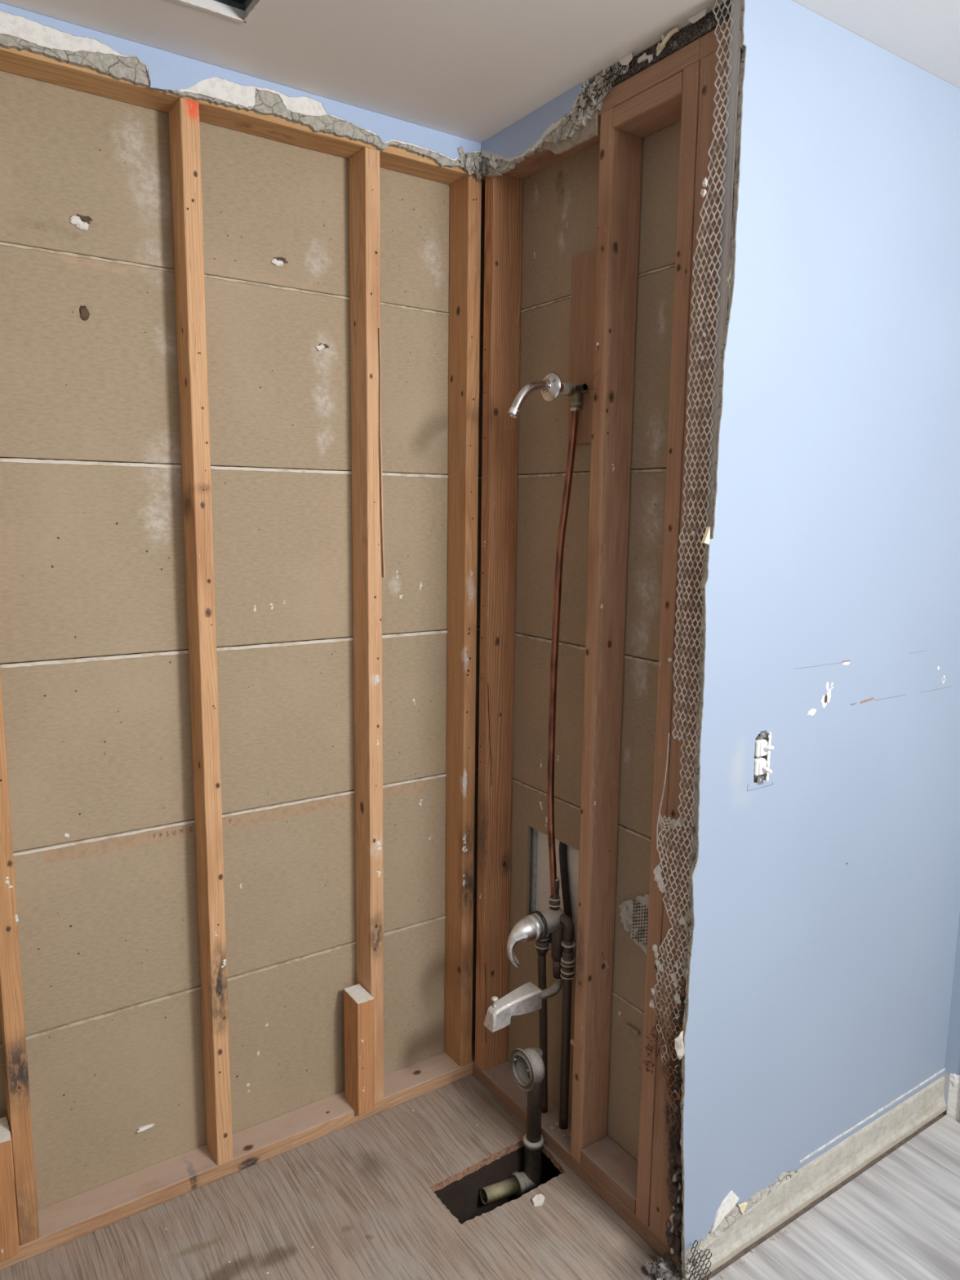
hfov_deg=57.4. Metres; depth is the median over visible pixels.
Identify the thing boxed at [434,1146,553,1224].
floor hole
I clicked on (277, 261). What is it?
hole
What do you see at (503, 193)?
stud
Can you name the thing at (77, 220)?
hole
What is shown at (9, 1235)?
block
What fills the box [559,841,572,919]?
hose
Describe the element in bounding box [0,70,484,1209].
wall
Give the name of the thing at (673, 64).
wall strip
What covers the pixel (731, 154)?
metal lath
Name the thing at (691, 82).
stud
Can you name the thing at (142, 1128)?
plaster sliver
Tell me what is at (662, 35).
flake
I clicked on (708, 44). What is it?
plate
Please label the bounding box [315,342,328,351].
hole
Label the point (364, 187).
stud
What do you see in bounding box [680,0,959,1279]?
wall
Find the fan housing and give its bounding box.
[175,0,262,22]
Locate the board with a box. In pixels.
[567,249,596,444]
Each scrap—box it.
[619,64,629,75]
[636,53,648,62]
[647,53,653,62]
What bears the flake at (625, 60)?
attached to the ceiling
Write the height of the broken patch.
0.171 m
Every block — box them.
[0,1116,19,1261]
[343,983,374,1114]
[580,1136,637,1214]
[613,71,683,137]
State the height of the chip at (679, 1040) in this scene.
0.058 m
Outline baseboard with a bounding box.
[946,1073,959,1119]
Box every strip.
[0,2,480,173]
[457,0,731,181]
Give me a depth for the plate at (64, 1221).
2.10 m
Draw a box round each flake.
[618,53,632,65]
[655,34,666,56]
[687,8,707,23]
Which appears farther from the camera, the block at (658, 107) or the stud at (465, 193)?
the stud at (465, 193)
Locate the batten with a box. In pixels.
[530,827,537,912]
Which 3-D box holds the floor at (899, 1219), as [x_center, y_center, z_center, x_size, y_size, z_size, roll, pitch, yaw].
[0.973,1.582,0.147,4.200,0.012,3.361,-5,10,-34]
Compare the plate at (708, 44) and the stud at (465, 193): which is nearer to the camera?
the plate at (708, 44)
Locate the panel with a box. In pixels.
[528,826,579,945]
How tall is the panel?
0.650 m
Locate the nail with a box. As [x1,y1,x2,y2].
[601,951,608,968]
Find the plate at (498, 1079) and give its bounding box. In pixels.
[472,1061,681,1268]
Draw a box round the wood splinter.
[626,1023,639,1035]
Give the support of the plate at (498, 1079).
on the floor at (271, 1212)
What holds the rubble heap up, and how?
on the floor at (271, 1212)
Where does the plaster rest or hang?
attached to the wall at (824, 892)
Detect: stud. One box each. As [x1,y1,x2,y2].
[0,670,39,1245]
[168,97,233,1165]
[348,146,385,1102]
[444,174,481,1066]
[475,174,523,1071]
[570,107,643,1162]
[635,61,700,1226]
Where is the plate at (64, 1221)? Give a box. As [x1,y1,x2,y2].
[0,1040,475,1270]
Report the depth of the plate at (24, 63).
1.83 m
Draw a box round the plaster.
[681,1253,702,1279]
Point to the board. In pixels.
(584, 266)
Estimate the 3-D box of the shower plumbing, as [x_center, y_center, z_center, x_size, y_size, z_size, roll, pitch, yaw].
[0.124,0.320,2.082,0.233,1.852,0.126,-5,10,-34]
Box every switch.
[753,729,773,785]
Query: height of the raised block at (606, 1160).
0.038 m
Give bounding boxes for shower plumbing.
[484,372,587,1129]
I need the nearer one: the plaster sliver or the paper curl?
the paper curl
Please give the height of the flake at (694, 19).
0.012 m
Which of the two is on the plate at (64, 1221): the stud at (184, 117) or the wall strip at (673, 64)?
the stud at (184, 117)
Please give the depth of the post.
1.70 m
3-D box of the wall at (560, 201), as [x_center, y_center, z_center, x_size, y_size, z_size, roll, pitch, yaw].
[0.270,0.057,2.072,0.013,2.454,0.888,-5,10,-34]
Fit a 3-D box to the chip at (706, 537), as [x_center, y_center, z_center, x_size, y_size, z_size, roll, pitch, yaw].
[0.403,-0.186,1.564,0.014,0.032,0.007,-5,10,-34]
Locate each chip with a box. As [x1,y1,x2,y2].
[675,1030,684,1059]
[701,526,710,544]
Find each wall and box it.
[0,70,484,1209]
[506,120,680,1161]
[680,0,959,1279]
[944,911,959,1075]
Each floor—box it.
[0,1074,946,1279]
[708,1114,959,1279]
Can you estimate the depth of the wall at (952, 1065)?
2.30 m
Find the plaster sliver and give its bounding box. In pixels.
[136,1123,154,1133]
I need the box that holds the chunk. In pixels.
[532,1194,545,1206]
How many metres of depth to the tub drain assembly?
2.19 m
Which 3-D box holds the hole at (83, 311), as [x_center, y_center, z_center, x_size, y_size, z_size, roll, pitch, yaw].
[-0.800,-0.660,1.774,0.020,0.032,0.009,-5,10,-34]
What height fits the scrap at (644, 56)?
0.011 m
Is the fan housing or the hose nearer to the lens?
the fan housing
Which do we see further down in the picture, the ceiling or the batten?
the batten
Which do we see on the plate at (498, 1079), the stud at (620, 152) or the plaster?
the stud at (620, 152)
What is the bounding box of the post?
[648,45,742,1251]
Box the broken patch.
[618,893,648,955]
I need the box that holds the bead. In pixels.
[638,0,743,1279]
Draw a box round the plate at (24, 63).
[0,46,484,193]
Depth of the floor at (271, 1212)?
1.97 m
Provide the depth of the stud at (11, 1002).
1.79 m
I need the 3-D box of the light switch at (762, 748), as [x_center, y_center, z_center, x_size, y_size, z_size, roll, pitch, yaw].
[0.543,0.229,1.744,0.051,0.109,0.088,-5,10,-34]
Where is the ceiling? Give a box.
[0,0,959,142]
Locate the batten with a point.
(534, 831)
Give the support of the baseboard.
attached to the wall at (952, 1065)
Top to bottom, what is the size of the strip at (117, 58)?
0.073 m
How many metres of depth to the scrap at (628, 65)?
1.72 m
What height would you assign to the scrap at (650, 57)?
0.013 m
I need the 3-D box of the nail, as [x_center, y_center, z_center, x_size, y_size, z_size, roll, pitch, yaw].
[0.289,0.740,2.032,0.007,0.017,0.052,-1,8,-8]
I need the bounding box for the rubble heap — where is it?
[644,1254,683,1279]
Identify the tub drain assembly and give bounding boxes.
[480,1047,545,1204]
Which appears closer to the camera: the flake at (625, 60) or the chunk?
the flake at (625, 60)
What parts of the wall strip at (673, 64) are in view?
plaster strip, grounds strip, lath strip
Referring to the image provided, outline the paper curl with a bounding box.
[656,26,679,53]

